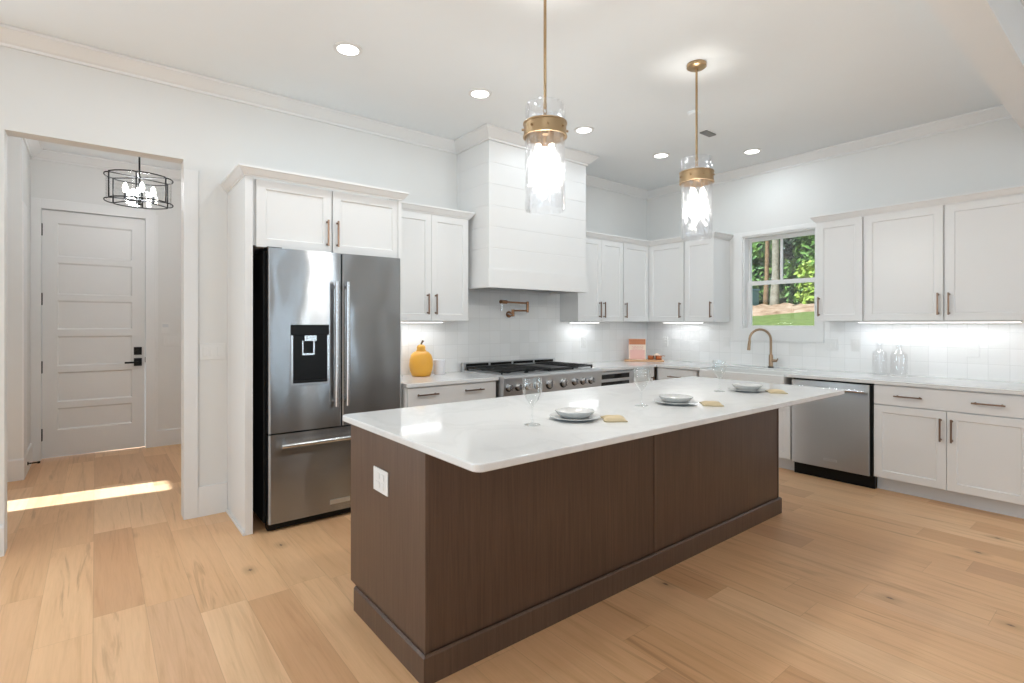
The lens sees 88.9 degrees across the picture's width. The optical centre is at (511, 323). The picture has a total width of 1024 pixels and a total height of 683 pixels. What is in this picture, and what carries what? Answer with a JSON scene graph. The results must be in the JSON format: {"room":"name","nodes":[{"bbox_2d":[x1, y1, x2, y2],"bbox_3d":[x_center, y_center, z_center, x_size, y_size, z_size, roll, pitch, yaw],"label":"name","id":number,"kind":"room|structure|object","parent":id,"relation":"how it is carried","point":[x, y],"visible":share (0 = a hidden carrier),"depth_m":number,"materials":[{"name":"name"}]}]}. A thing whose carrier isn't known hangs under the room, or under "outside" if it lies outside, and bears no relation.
{"room":"kitchen","nodes":[
{"label":"kitchen","id":0,"kind":"room"},
{"bbox_2d":[7,136,30,459],"bbox_3d":[-4.723,-0.185,4.797,0.390,3.124,0.770,0,0,-39],"label":"wall","id":1,"kind":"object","parent":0,"point":[18,158],"visible":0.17,"depth_m":4.60,"materials":[{"name":"paint"}]},
{"bbox_2d":[22,202,26,457],"bbox_3d":[-4.417,0.052,4.734,0.012,2.270,0.290,0,0,-39],"label":"trim","id":2,"kind":"structure","parent":1,"relation":"attached to","point":[24,207],"depth_m":4.67,"materials":[{"name":"paint"}]},
{"bbox_2d":[7,443,32,481],"bbox_3d":[-4.712,1.282,4.795,0.406,0.190,0.786,0,0,-39],"label":"baseboard","id":3,"kind":"structure","parent":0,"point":[17,469],"depth_m":4.60,"materials":[{"name":"paint"}]},
{"bbox_2d":[31,159,180,459],"bbox_3d":[-4.299,-0.185,5.716,2.600,3.124,0.140,0,0,-39],"label":"wall","id":4,"kind":"structure","parent":0,"point":[49,180],"depth_m":5.89,"materials":[{"name":"paint"}]},
{"bbox_2d":[41,210,144,458],"bbox_3d":[-4.428,0.102,5.551,0.874,2.526,0.098,0,0,-39],"label":"door","id":5,"kind":"structure","parent":4,"relation":"in","point":[93,293],"depth_m":5.55,"materials":[{"name":"paint"}]},
{"bbox_2d":[30,197,155,461],"bbox_3d":[-4.400,0.056,5.535,1.034,2.642,0.018,0,0,-39],"label":"door frame","id":6,"kind":"structure","parent":4,"relation":"attached to","point":[36,204],"depth_m":5.33,"materials":[{"name":"paint"}]},
{"bbox_2d":[23,138,180,180],"bbox_3d":[-3.435,-1.698,4.632,2.200,0.094,2.634,0,0,-39],"label":"crown molding","id":7,"kind":"structure","parent":4,"relation":"attached to","point":[34,148],"depth_m":5.47,"materials":[{"name":"paint"}]},
{"bbox_2d":[156,215,157,429],"bbox_3d":[-3.989,-0.015,5.867,0.022,2.416,0.012,0,0,-39],"label":"trim","id":8,"kind":"structure","parent":4,"relation":"attached to","point":[156,215],"depth_m":5.86,"materials":[{"name":"paint"}]},
{"bbox_2d":[161,323,169,332],"bbox_3d":[-3.927,0.042,5.918,0.085,0.115,0.008,0,0,-39],"label":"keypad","id":9,"kind":"object","parent":4,"relation":"attached to","point":[165,327],"visible":1,"depth_m":5.92,"materials":[{"name":"white plastic"}]},
{"bbox_2d":[156,428,180,446],"bbox_3d":[-2.878,1.285,5.076,0.775,0.184,2.634,0,0,-39],"label":"baseboard","id":10,"kind":"structure","parent":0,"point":[164,437],"depth_m":5.93,"materials":[{"name":"paint"}]},
{"bbox_2d":[0,46,646,554],"bbox_3d":[-2.050,-0.185,3.963,10.033,3.124,0.139,0,0,-39],"label":"wall","id":11,"kind":"structure","parent":0,"point":[46,99],"depth_m":3.83,"materials":[{"name":"paint"}]},
{"bbox_2d":[0,525,3,556],"bbox_3d":[-4.415,1.287,1.990,3.575,0.180,0.016,0,0,-39],"label":"baseboard","id":12,"kind":"structure","parent":11,"relation":"attached to","point":[2,526],"depth_m":3.09,"materials":[{"name":"paint"}]},
{"bbox_2d":[184,169,227,519],"bbox_3d":[-2.200,0.144,3.756,0.274,2.470,0.014,0,0,-39],"label":"trim","id":13,"kind":"structure","parent":11,"relation":"attached to","point":[201,501],"depth_m":3.70,"materials":[{"name":"paint"}]},
{"bbox_2d":[199,343,224,359],"bbox_3d":[-2.169,0.199,3.784,0.165,0.118,0.009,0,0,-39],"label":"light switch","id":14,"kind":"object","parent":11,"relation":"attached to","point":[207,351],"visible":1,"depth_m":3.78,"materials":[{"name":"white plastic"}]},
{"bbox_2d":[0,23,456,154],"bbox_3d":[-3.147,-1.698,2.949,6.753,0.094,0.097,0,0,-39],"label":"crown molding","id":15,"kind":"structure","parent":11,"relation":"attached to","point":[12,37],"depth_m":3.69,"materials":[{"name":"paint"}]},
{"bbox_2d":[386,199,474,320],"bbox_3d":[-0.780,-0.527,4.683,0.866,1.001,0.335,0,0,-39],"label":"upper cabinet","id":16,"kind":"object","parent":11,"relation":"attached to","point":[434,248],"visible":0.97,"depth_m":4.59,"materials":[{"name":"paint"}]},
{"bbox_2d":[401,321,442,322],"bbox_3d":[-0.865,-0.019,4.640,0.570,0.015,0.035,0,0,-39],"label":"light","id":17,"kind":"object","parent":16,"relation":"attached to","point":[401,321],"visible":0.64,"depth_m":4.67,"materials":[{"name":"white plastic"}]},
{"bbox_2d":[401,322,441,322],"bbox_3d":[-0.865,-0.013,4.640,0.558,0.003,0.023,0,0,-39],"label":"diffuser","id":18,"kind":"object","parent":17,"relation":"attached to","point":[401,322],"depth_m":4.67,"materials":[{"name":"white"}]},
{"bbox_2d":[499,300,528,317],"bbox_3d":[-0.027,-0.152,5.358,0.175,0.170,0.467,0,0,37],"label":"pot filler","id":19,"kind":"object","parent":11,"relation":"attached to","point":[509,314],"visible":1,"depth_m":5.42,"materials":[{"name":"brown metal"}]},
{"bbox_2d":[454,123,598,294],"bbox_3d":[0.149,-1.038,5.237,1.446,1.416,0.626,0,0,-39],"label":"range hood","id":20,"kind":"object","parent":11,"relation":"attached to","point":[511,247],"visible":0.88,"depth_m":4.95,"materials":[{"name":"paint"}]},
{"bbox_2d":[581,337,585,346],"bbox_3d":[0.850,0.217,6.179,0.075,0.120,0.008,0,0,-39],"label":"outlet","id":21,"kind":"object","parent":11,"relation":"attached to","point":[583,339],"visible":1,"depth_m":6.17,"materials":[{"name":"white plastic"}]},
{"bbox_2d":[560,231,626,321],"bbox_3d":[0.949,-0.527,6.060,0.768,1.001,0.334,0,0,-39],"label":"upper cabinet","id":22,"kind":"object","parent":11,"relation":"attached to","point":[603,301],"visible":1,"depth_m":5.94,"materials":[{"name":"paint"}]},
{"bbox_2d":[569,322,599,322],"bbox_3d":[0.832,-0.019,5.992,0.470,0.015,0.035,0,0,-39],"label":"light","id":23,"kind":"object","parent":22,"relation":"attached to","point":[569,322],"visible":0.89,"depth_m":5.97,"materials":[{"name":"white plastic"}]},
{"bbox_2d":[623,237,649,321],"bbox_3d":[1.447,-0.527,6.457,0.505,1.001,0.334,0,0,-39],"label":"upper cabinet","id":24,"kind":"object","parent":11,"relation":"attached to","point":[635,257],"visible":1,"depth_m":6.36,"materials":[{"name":"paint"}]},
{"bbox_2d":[0,444,1023,682],"bbox_3d":[0.014,1.407,1.373,10.133,0.060,12.530,0,0,-39],"label":"floor","id":25,"kind":"structure","parent":0,"point":[104,578],"depth_m":2.56,"materials":[{"name":"brown wood"}]},
{"bbox_2d":[220,163,409,535],"bbox_3d":[-1.466,0.174,3.950,1.206,2.406,0.624,0,0,-39],"label":"tall cabinet","id":26,"kind":"object","parent":25,"relation":"on","point":[261,214],"visible":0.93,"depth_m":3.62,"materials":[{"name":"paint"}]},
{"bbox_2d":[253,246,399,530],"bbox_3d":[-1.393,0.432,3.924,0.960,1.889,0.666,0,0,-39],"label":"refrigerator","id":27,"kind":"object","parent":25,"relation":"on","point":[326,325],"visible":0.86,"depth_m":3.63,"materials":[{"name":"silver metal"}]},
{"bbox_2d":[401,381,495,407],"bbox_3d":[-0.666,0.935,4.553,0.882,0.883,0.678,0,0,-39],"label":"base cabinet","id":28,"kind":"object","parent":25,"relation":"on","point":[438,394],"visible":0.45,"depth_m":4.27,"materials":[{"name":"paint"}]},
{"bbox_2d":[401,372,498,387],"bbox_3d":[-0.666,0.478,4.556,0.890,0.030,0.657,0,0,-39],"label":"countertop","id":29,"kind":"structure","parent":28,"relation":"on","point":[407,381],"depth_m":4.44,"materials":[{"name":"white stone"}]},
{"bbox_2d":[409,340,432,376],"bbox_3d":[-0.808,0.303,4.649,0.210,0.320,0.210,0,0,-39],"label":"jar","id":30,"kind":"object","parent":29,"relation":"on","point":[421,360],"visible":1,"depth_m":4.57,"materials":[{"name":"yellow ceramic"}]},
{"bbox_2d":[433,359,444,374],"bbox_3d":[-0.667,0.395,4.788,0.108,0.135,0.108,0,0,-39],"label":"candle cup","id":31,"kind":"object","parent":29,"relation":"on","point":[438,364],"visible":1,"depth_m":4.74,"materials":[{"name":"white ceramic"}]},
{"bbox_2d":[461,357,601,397],"bbox_3d":[0.217,0.876,5.181,1.260,1.002,0.757,0,0,-39],"label":"range","id":32,"kind":"object","parent":25,"relation":"on","point":[538,374],"visible":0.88,"depth_m":4.97,"materials":[{"name":"metal"}]},
{"bbox_2d":[462,367,593,376],"bbox_3d":[0.194,0.460,5.210,1.260,0.022,0.602,0,0,-39],"label":"cooktop","id":33,"kind":"object","parent":32,"relation":"in","point":[474,370],"depth_m":4.94,"materials":[{"name":"metal"}]},
{"bbox_2d":[351,408,781,682],"bbox_3d":[0.568,0.935,3.206,2.943,0.883,0.802,0,0,-39],"label":"kitchen island","id":34,"kind":"object","parent":25,"relation":"on","point":[453,567],"visible":0.66,"depth_m":2.39,"materials":[{"name":"brown wood"}]},
{"bbox_2d":[373,466,387,496],"bbox_3d":[-0.578,0.691,2.301,0.006,0.104,0.145,0,0,-39],"label":"outlet","id":35,"kind":"object","parent":34,"relation":"attached to","point":[380,473],"depth_m":2.30,"materials":[{"name":"white plastic"}]},
{"bbox_2d":[343,376,844,471],"bbox_3d":[0.740,0.478,3.177,3.162,0.030,1.223,0,0,-39],"label":"island countertop","id":36,"kind":"structure","parent":34,"relation":"on","point":[482,435],"depth_m":2.56,"materials":[{"name":"white stone"}]},
{"bbox_2d":[549,412,600,421],"bbox_3d":[0.306,0.454,2.546,0.248,0.018,0.248,0,0,-39],"label":"dinner plate","id":37,"kind":"object","parent":36,"relation":"on","point":[555,415],"visible":0.51,"depth_m":2.50,"materials":[{"name":"grey ceramic"}]},
{"bbox_2d":[555,407,594,418],"bbox_3d":[0.306,0.436,2.546,0.196,0.034,0.193,0,0,-39],"label":"bowl","id":38,"kind":"object","parent":37,"relation":"on","point":[565,412],"visible":1,"depth_m":2.54,"materials":[{"name":"grey ceramic"}]},
{"bbox_2d":[600,415,627,421],"bbox_3d":[0.492,0.452,2.520,0.113,0.020,0.133,0,0,0],"label":"napkin","id":39,"kind":"object","parent":36,"relation":"on","point":[606,418],"visible":1,"depth_m":2.47,"materials":[{"name":"fabric"}]},
{"bbox_2d":[633,367,649,406],"bbox_3d":[0.732,0.355,2.951,0.091,0.214,0.091,0,0,-39],"label":"wine glass","id":40,"kind":"object","parent":36,"relation":"on","point":[638,405],"visible":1,"depth_m":2.95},
{"bbox_2d":[654,398,697,404],"bbox_3d":[0.954,0.454,3.042,0.248,0.018,0.248,0,0,-39],"label":"dinner plate","id":41,"kind":"object","parent":36,"relation":"on","point":[692,401],"visible":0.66,"depth_m":3.00,"materials":[{"name":"grey ceramic"}]},
{"bbox_2d":[659,394,692,402],"bbox_3d":[0.954,0.436,3.042,0.196,0.034,0.193,0,0,-39],"label":"bowl","id":42,"kind":"object","parent":41,"relation":"on","point":[670,398],"visible":0.95,"depth_m":3.01,"materials":[{"name":"grey ceramic"}]},
{"bbox_2d":[699,401,723,406],"bbox_3d":[1.142,0.452,2.988,0.113,0.020,0.133,0,0,8],"label":"napkin","id":43,"kind":"object","parent":36,"relation":"on","point":[704,403],"visible":1,"depth_m":2.94,"materials":[{"name":"fabric"}]},
{"bbox_2d":[712,360,726,391],"bbox_3d":[1.423,0.355,3.582,0.091,0.214,0.091,0,0,-39],"label":"wine glass","id":44,"kind":"object","parent":36,"relation":"on","point":[712,360],"visible":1,"depth_m":3.58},
{"bbox_2d":[728,386,766,391],"bbox_3d":[1.624,0.454,3.608,0.248,0.018,0.248,0,0,-39],"label":"dinner plate","id":45,"kind":"object","parent":36,"relation":"on","point":[733,387],"visible":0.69,"depth_m":3.56,"materials":[{"name":"grey ceramic"}]},
{"bbox_2d":[732,383,762,390],"bbox_3d":[1.624,0.436,3.608,0.196,0.034,0.193,0,0,-39],"label":"bowl","id":46,"kind":"object","parent":45,"relation":"on","point":[740,386],"visible":0.98,"depth_m":3.57,"materials":[{"name":"grey ceramic"}]},
{"bbox_2d":[766,389,787,393],"bbox_3d":[1.786,0.453,3.527,0.113,0.020,0.133,0,0,11],"label":"napkin","id":47,"kind":"object","parent":36,"relation":"on","point":[774,391],"visible":1,"depth_m":3.48,"materials":[{"name":"fabric"}]},
{"bbox_2d":[601,369,633,385],"bbox_3d":[0.909,0.935,5.821,0.604,0.883,0.656,0,0,-39],"label":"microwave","id":48,"kind":"object","parent":25,"relation":"on","point":[615,377],"visible":0.11,"depth_m":5.58,"materials":[{"name":"metal"}]},
{"bbox_2d":[632,367,653,381],"bbox_3d":[1.310,0.935,6.127,0.395,0.883,0.678,0,0,-39],"label":"base cabinet","id":49,"kind":"object","parent":25,"relation":"on","point":[640,374],"visible":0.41,"depth_m":5.88,"materials":[{"name":"paint"}]},
{"bbox_2d":[657,367,698,379],"bbox_3d":[2.076,0.935,6.008,0.728,0.883,0.520,0,0,-39],"label":"base cabinet","id":50,"kind":"object","parent":25,"relation":"on","point":[662,373],"visible":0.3,"depth_m":5.82,"materials":[{"name":"paint"}]},
{"bbox_2d":[779,406,793,469],"bbox_3d":[2.542,1.057,5.425,0.728,0.640,0.971,0,0,-39],"label":"base cabinet","id":51,"kind":"object","parent":25,"relation":"on","point":[785,413],"visible":0.02,"depth_m":4.89,"materials":[{"name":"paint"}]},
{"bbox_2d":[792,378,875,488],"bbox_3d":[3.018,0.937,4.758,0.716,0.880,0.644,0,0,-39],"label":"dishwasher","id":52,"kind":"object","parent":25,"relation":"on","point":[833,437],"visible":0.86,"depth_m":4.53,"materials":[{"name":"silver metal"}]},
{"bbox_2d":[874,384,1023,518],"bbox_3d":[3.548,0.935,4.162,0.728,0.883,0.948,0,0,-39],"label":"base cabinet","id":53,"kind":"object","parent":25,"relation":"on","point":[958,447],"visible":0.99,"depth_m":3.94,"materials":[{"name":"paint"}]},
{"bbox_2d":[579,360,1023,394],"bbox_3d":[2.300,0.478,4.947,1.684,0.030,3.742,0,0,-39],"label":"countertop","id":54,"kind":"structure","parent":53,"relation":"on","point":[1016,388],"depth_m":4.57,"materials":[{"name":"white stone"}]},
{"bbox_2d":[624,359,663,361],"bbox_3d":[1.645,0.454,6.511,0.475,0.018,0.200,0,0,13],"label":"cutting board","id":55,"kind":"object","parent":54,"relation":"on","point":[646,360],"visible":0.98,"depth_m":6.42,"materials":[{"name":"brown wood"}]},
{"bbox_2d":[629,339,645,359],"bbox_3d":[1.570,0.314,6.554,0.208,0.259,0.063,0,0,9],"label":"cookbook","id":56,"kind":"object","parent":55,"relation":"on","point":[637,347],"visible":1,"depth_m":6.54,"materials":[{"name":"paper"}]},
{"bbox_2d":[629,339,645,344],"bbox_3d":[1.572,0.224,6.553,0.201,0.067,0.010,0,0,9],"label":"photo","id":57,"kind":"object","parent":56,"relation":"attached to","point":[631,341],"depth_m":6.55},
{"bbox_2d":[648,355,653,359],"bbox_3d":[1.729,0.418,6.494,0.080,0.052,0.136,0,0,9],"label":"measuring cup","id":58,"kind":"object","parent":55,"relation":"on","point":[650,357],"visible":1,"depth_m":6.49,"materials":[{"name":"orange metal"}]},
{"bbox_2d":[699,367,795,384],"bbox_3d":[2.447,0.606,5.345,0.503,0.252,0.872,0,0,-39],"label":"farmhouse sink","id":59,"kind":"object","parent":54,"relation":"in","point":[743,374],"visible":0.28,"depth_m":5.28,"materials":[{"name":"white ceramic"}]},
{"bbox_2d":[747,328,777,367],"bbox_3d":[2.665,0.254,5.559,0.300,0.417,0.096,0,0,26],"label":"kitchen faucet","id":60,"kind":"object","parent":54,"relation":"on","point":[771,360],"visible":1,"depth_m":5.53,"materials":[{"name":"brown metal"}]},
{"bbox_2d":[890,349,907,376],"bbox_3d":[3.401,0.323,4.590,0.126,0.280,0.126,0,0,-39],"label":"glass bottle","id":61,"kind":"object","parent":54,"relation":"on","point":[901,349],"visible":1,"depth_m":4.59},
{"bbox_2d":[0,0,1023,189],"bbox_3d":[0.014,-1.787,1.373,10.133,0.080,12.530,0,0,-39],"label":"ceiling","id":62,"kind":"structure","parent":0,"point":[780,78],"depth_m":3.46,"materials":[{"name":"paint"}]},
{"bbox_2d":[103,157,173,209],"bbox_3d":[-3.373,-1.409,4.729,0.519,0.674,0.513,0,0,30],"label":"chandelier","id":63,"kind":"object","parent":62,"relation":"hanging from","point":[139,193],"visible":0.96,"depth_m":4.72,"materials":[{"name":"black metal"}]},
{"bbox_2d":[333,41,361,56],"bbox_3d":[-1.040,-1.742,3.313,0.176,0.010,0.176,0,0,-39],"label":"recessed light","id":64,"kind":"object","parent":62,"relation":"in","point":[345,48],"visible":1,"depth_m":3.30,"materials":[{"name":"white plastic"}]},
{"bbox_2d":[337,45,358,54],"bbox_3d":[-1.040,-1.742,3.313,0.131,0.004,0.131,0,0,-39],"label":"diffuser","id":65,"kind":"object","parent":64,"relation":"attached to","point":[341,49],"depth_m":3.31,"materials":[{"name":"white"}]},
{"bbox_2d":[468,88,491,98],"bbox_3d":[-0.241,-1.742,3.950,0.176,0.010,0.176,0,0,-39],"label":"recessed light","id":66,"kind":"object","parent":62,"relation":"in","point":[479,93],"visible":1,"depth_m":3.94,"materials":[{"name":"white"}]},
{"bbox_2d":[471,90,488,97],"bbox_3d":[-0.241,-1.742,3.950,0.131,0.004,0.131,0,0,-39],"label":"diffuser","id":67,"kind":"object","parent":66,"relation":"attached to","point":[474,93],"depth_m":3.94,"materials":[{"name":"white"}]},
{"bbox_2d":[522,0,567,214],"bbox_3d":[0.168,-1.161,2.655,0.224,1.172,0.224,0,0,17],"label":"pendant light","id":68,"kind":"object","parent":62,"relation":"hanging from","point":[553,127],"visible":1,"depth_m":2.63,"materials":[{"name":"gold metal"}]},
{"bbox_2d":[535,130,541,161],"bbox_3d":[0.135,-0.902,2.636,0.034,0.169,0.034,0,0,-39],"label":"bulb","id":69,"kind":"object","parent":68,"relation":"attached to","point":[538,151],"depth_m":2.63,"materials":[{"name":"beige"}]},
{"bbox_2d":[541,135,547,164],"bbox_3d":[0.168,-0.902,2.693,0.034,0.169,0.034,0,0,-39],"label":"bulb","id":70,"kind":"object","parent":68,"relation":"attached to","point":[544,157],"depth_m":2.68,"materials":[{"name":"beige"}]},
{"bbox_2d":[548,130,554,161],"bbox_3d":[0.201,-0.902,2.636,0.034,0.169,0.034,0,0,-39],"label":"bulb","id":71,"kind":"object","parent":68,"relation":"attached to","point":[551,152],"depth_m":2.63,"materials":[{"name":"beige"}]},
{"bbox_2d":[574,126,593,133],"bbox_3d":[0.647,-1.742,4.692,0.176,0.010,0.176,0,0,-39],"label":"recessed light","id":72,"kind":"object","parent":62,"relation":"in","point":[582,129],"visible":1,"depth_m":4.67,"materials":[{"name":"white"}]},
{"bbox_2d":[577,128,590,132],"bbox_3d":[0.647,-1.742,4.692,0.131,0.004,0.131,0,0,-39],"label":"diffuser","id":73,"kind":"object","parent":72,"relation":"attached to","point":[579,130],"depth_m":4.70,"materials":[{"name":"white"}]},
{"bbox_2d":[652,152,669,157],"bbox_3d":[1.541,-1.742,5.400,0.176,0.010,0.176,0,0,-39],"label":"recessed light","id":74,"kind":"object","parent":62,"relation":"in","point":[661,154],"visible":1,"depth_m":5.39,"materials":[{"name":"white"}]},
{"bbox_2d":[655,154,666,157],"bbox_3d":[1.541,-1.742,5.400,0.131,0.004,0.131,0,0,-39],"label":"diffuser","id":75,"kind":"object","parent":74,"relation":"attached to","point":[656,155],"depth_m":5.39,"materials":[{"name":"white"}]},
{"bbox_2d":[688,110,699,116],"bbox_3d":[1.499,-1.732,4.304,0.100,0.027,0.100,0,0,-39],"label":"smoke detector","id":76,"kind":"object","parent":62,"relation":"attached to","point":[691,113],"visible":0.83,"depth_m":4.28,"materials":[{"name":"paint"}]},
{"bbox_2d":[679,59,714,240],"bbox_3d":[1.240,-1.161,3.510,0.224,1.172,0.224,0,0,17],"label":"pendant light","id":77,"kind":"object","parent":62,"relation":"hanging from","point":[695,177],"visible":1,"depth_m":3.48,"materials":[{"name":"gold metal"}]},
{"bbox_2d":[690,179,694,200],"bbox_3d":[1.207,-0.902,3.491,0.034,0.169,0.034,0,0,-39],"label":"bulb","id":78,"kind":"object","parent":77,"relation":"attached to","point":[692,193],"depth_m":3.48,"materials":[{"name":"beige"}]},
{"bbox_2d":[693,181,696,203],"bbox_3d":[1.240,-0.902,3.548,0.034,0.169,0.034,0,0,-39],"label":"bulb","id":79,"kind":"object","parent":77,"relation":"attached to","point":[695,198],"depth_m":3.54,"materials":[{"name":"beige"}]},
{"bbox_2d":[700,179,704,201],"bbox_3d":[1.273,-0.902,3.491,0.034,0.169,0.034,0,0,-39],"label":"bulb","id":80,"kind":"object","parent":77,"relation":"attached to","point":[702,192],"depth_m":3.48,"materials":[{"name":"beige"}]},
{"bbox_2d":[700,130,715,136],"bbox_3d":[1.793,-1.741,4.779,0.160,0.012,0.070,0,0,-39],"label":"ceiling vent","id":81,"kind":"object","parent":62,"relation":"in","point":[707,133],"visible":1,"depth_m":4.76,"materials":[{"name":"grey metal"}]},
{"bbox_2d":[742,148,761,153],"bbox_3d":[2.424,-1.742,5.275,0.176,0.010,0.176,0,0,-39],"label":"recessed light","id":82,"kind":"object","parent":62,"relation":"in","point":[752,150],"visible":1,"depth_m":5.27,"materials":[{"name":"white"}]},
{"bbox_2d":[745,150,758,153],"bbox_3d":[2.424,-1.742,5.275,0.131,0.004,0.131,0,0,-39],"label":"diffuser","id":83,"kind":"object","parent":82,"relation":"attached to","point":[746,151],"depth_m":5.27,"materials":[{"name":"white"}]},
{"bbox_2d":[647,118,1023,382],"bbox_3d":[4.762,-0.185,3.344,0.169,3.124,9.596,0,0,-39],"label":"wall","id":84,"kind":"structure","parent":0,"point":[987,156],"depth_m":4.97,"materials":[{"name":"paint"}]},
{"bbox_2d":[663,337,667,345],"bbox_3d":[1.968,0.227,6.708,0.008,0.120,0.075,0,0,-39],"label":"outlet","id":85,"kind":"object","parent":84,"relation":"attached to","point":[665,339],"visible":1,"depth_m":6.70,"materials":[{"name":"white plastic"}]},
{"bbox_2d":[649,236,684,321],"bbox_3d":[1.976,-0.527,6.405,0.390,1.001,0.499,0,0,-39],"label":"upper cabinet","id":86,"kind":"object","parent":84,"relation":"attached to","point":[667,261],"visible":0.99,"depth_m":6.30,"materials":[{"name":"paint"}]},
{"bbox_2d":[662,322,703,322],"bbox_3d":[2.072,-0.019,6.350,0.035,0.015,0.550,0,0,-39],"label":"light","id":87,"kind":"object","parent":86,"relation":"attached to","point":[662,322],"visible":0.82,"depth_m":6.32,"materials":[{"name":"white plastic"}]},
{"bbox_2d":[682,231,732,321],"bbox_3d":[2.263,-0.527,6.046,0.392,1.001,0.421,0,0,-39],"label":"upper cabinet","id":88,"kind":"object","parent":84,"relation":"attached to","point":[707,261],"visible":1,"depth_m":5.94,"materials":[{"name":"paint"}]},
{"bbox_2d":[733,222,823,342],"bbox_3d":[2.903,-0.423,5.669,0.180,1.220,0.950,0,0,-39],"label":"window","id":89,"kind":"structure","parent":84,"relation":"in","point":[743,283],"depth_m":5.80,"materials":[{"name":"paint"}]},
{"bbox_2d":[586,104,1011,199],"bbox_3d":[2.256,-1.698,4.983,1.726,0.094,3.649,0,0,-39],"label":"crown molding","id":90,"kind":"structure","parent":84,"relation":"attached to","point":[996,113],"depth_m":5.14,"materials":[{"name":"paint"}]},
{"bbox_2d":[809,209,863,320],"bbox_3d":[3.134,-0.527,4.952,0.392,1.001,0.434,0,0,-39],"label":"upper cabinet","id":91,"kind":"object","parent":84,"relation":"attached to","point":[840,243],"visible":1,"depth_m":4.83,"materials":[{"name":"paint"}]},
{"bbox_2d":[851,339,859,350],"bbox_3d":[3.307,0.202,5.028,0.008,0.120,0.075,0,0,-39],"label":"outlet","id":92,"kind":"object","parent":84,"relation":"attached to","point":[855,343],"visible":1,"depth_m":5.03,"materials":[{"name":"white plastic"}]},
{"bbox_2d":[861,184,1023,320],"bbox_3d":[3.640,-0.527,4.317,0.392,1.001,1.188,0,0,-39],"label":"upper cabinet","id":93,"kind":"object","parent":84,"relation":"attached to","point":[962,261],"visible":1,"depth_m":4.22,"materials":[{"name":"paint"}]},
{"bbox_2d":[858,321,1021,322],"bbox_3d":[3.583,-0.019,4.453,0.035,0.015,1.100,0,0,-39],"label":"light","id":94,"kind":"object","parent":93,"relation":"attached to","point":[858,321],"visible":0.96,"depth_m":4.40,"materials":[{"name":"white plastic"}]},
{"bbox_2d":[859,322,1020,322],"bbox_3d":[3.583,-0.013,4.453,0.023,0.003,1.088,0,0,-39],"label":"diffuser","id":95,"kind":"object","parent":94,"relation":"attached to","point":[859,322],"depth_m":4.40,"materials":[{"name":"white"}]},
{"bbox_2d":[966,343,978,356],"bbox_3d":[3.842,0.217,4.356,0.008,0.120,0.085,0,0,-39],"label":"outlet","id":96,"kind":"object","parent":84,"relation":"attached to","point":[972,349],"visible":1,"depth_m":4.36,"materials":[{"name":"white plastic"}]},
{"bbox_2d":[925,0,1023,131],"bbox_3d":[0.316,-1.585,0.994,9.733,0.324,0.170,0,0,-39],"label":"ceiling beam","id":97,"kind":"structure","parent":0,"point":[990,33],"depth_m":2.68,"materials":[{"name":"paint"}]},
{"label":"outside","id":98,"kind":"structure","parent":0,"visible":0},
{"bbox_2d":[752,311,813,325],"bbox_3d":[2.530,0.669,16.081,12.000,2.160,18.000,0,0,-39],"label":"ground","id":99,"kind":"structure","parent":98,"point":[801,318],"depth_m":14.53,"materials":[{"name":"green plant"}]},
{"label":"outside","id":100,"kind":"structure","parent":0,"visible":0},
{"bbox_2d":[752,303,813,315],"bbox_3d":[9.174,-0.514,19.457,2.800,0.676,9.000,0,0,-39],"label":"bank","id":101,"kind":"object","parent":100,"point":[783,308],"visible":0.17,"depth_m":18.63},
{"bbox_2d":[752,289,759,305],"bbox_3d":[9.392,-1.042,20.948,0.760,0.690,0.760,0,0,-39],"label":"utility box","id":102,"kind":"object","parent":101,"relation":"on","point":[755,292],"visible":0.17,"depth_m":20.71,"materials":[{"name":"teal plastic"}]},
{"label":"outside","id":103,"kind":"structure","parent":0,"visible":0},
{"bbox_2d":[759,286,788,303],"bbox_3d":[15.251,-1.921,32.611,23.500,2.542,36.000,0,0,-39],"label":"forest","id":104,"kind":"object","parent":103,"point":[781,300],"visible":0.01,"depth_m":25.16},
{"bbox_2d":[762,241,768,304],"bbox_3d":[10.470,-5.824,20.742,1.546,10.379,1.617,0,0,-39],"label":"tree","id":105,"kind":"object","parent":104,"relation":"on","point":[766,287],"visible":0.02,"depth_m":20.84,"materials":[{"name":"brown plant"}]},
{"bbox_2d":[752,240,779,299],"bbox_3d":[10.784,-3.358,23.658,2.214,5.218,2.926,0,0,-39],"label":"tree","id":106,"kind":"object","parent":104,"relation":"on","point":[758,248],"visible":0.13,"depth_m":22.89,"materials":[{"name":"green plant"}]},
{"bbox_2d":[769,239,778,304],"bbox_3d":[10.485,-6.557,20.184,1.832,11.857,2.128,0,0,-39],"label":"tree","id":107,"kind":"object","parent":104,"relation":"on","point":[774,292],"visible":0.02,"depth_m":20.37,"materials":[{"name":"brown plant"}]},
{"bbox_2d":[779,236,805,298],"bbox_3d":[14.085,-4.829,24.304,2.814,7.609,4.649,0,0,-39],"label":"tree","id":108,"kind":"object","parent":104,"relation":"on","point":[788,243],"visible":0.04,"depth_m":24.46,"materials":[{"name":"green plant"}]},
{"bbox_2d":[782,249,814,304],"bbox_3d":[11.799,-1.669,21.003,1.274,2.747,1.841,0,0,-39],"label":"shrub","id":109,"kind":"object","parent":104,"relation":"on","point":[796,262],"visible":0.39,"depth_m":21.03,"materials":[{"name":"green plant"}]},
{"bbox_2d":[792,235,814,266],"bbox_3d":[13.017,-3.759,20.989,2.082,6.015,3.244,0,0,-39],"label":"tree","id":110,"kind":"object","parent":104,"relation":"on","point":[808,242],"visible":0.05,"depth_m":21.25,"materials":[{"name":"green plant"}]},
{"bbox_2d":[793,260,814,303],"bbox_3d":[11.591,-1.489,19.351,1.262,2.334,2.076,0,0,-39],"label":"shrub","id":111,"kind":"object","parent":104,"relation":"on","point":[807,294],"visible":0.29,"depth_m":19.57,"materials":[{"name":"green plant"}]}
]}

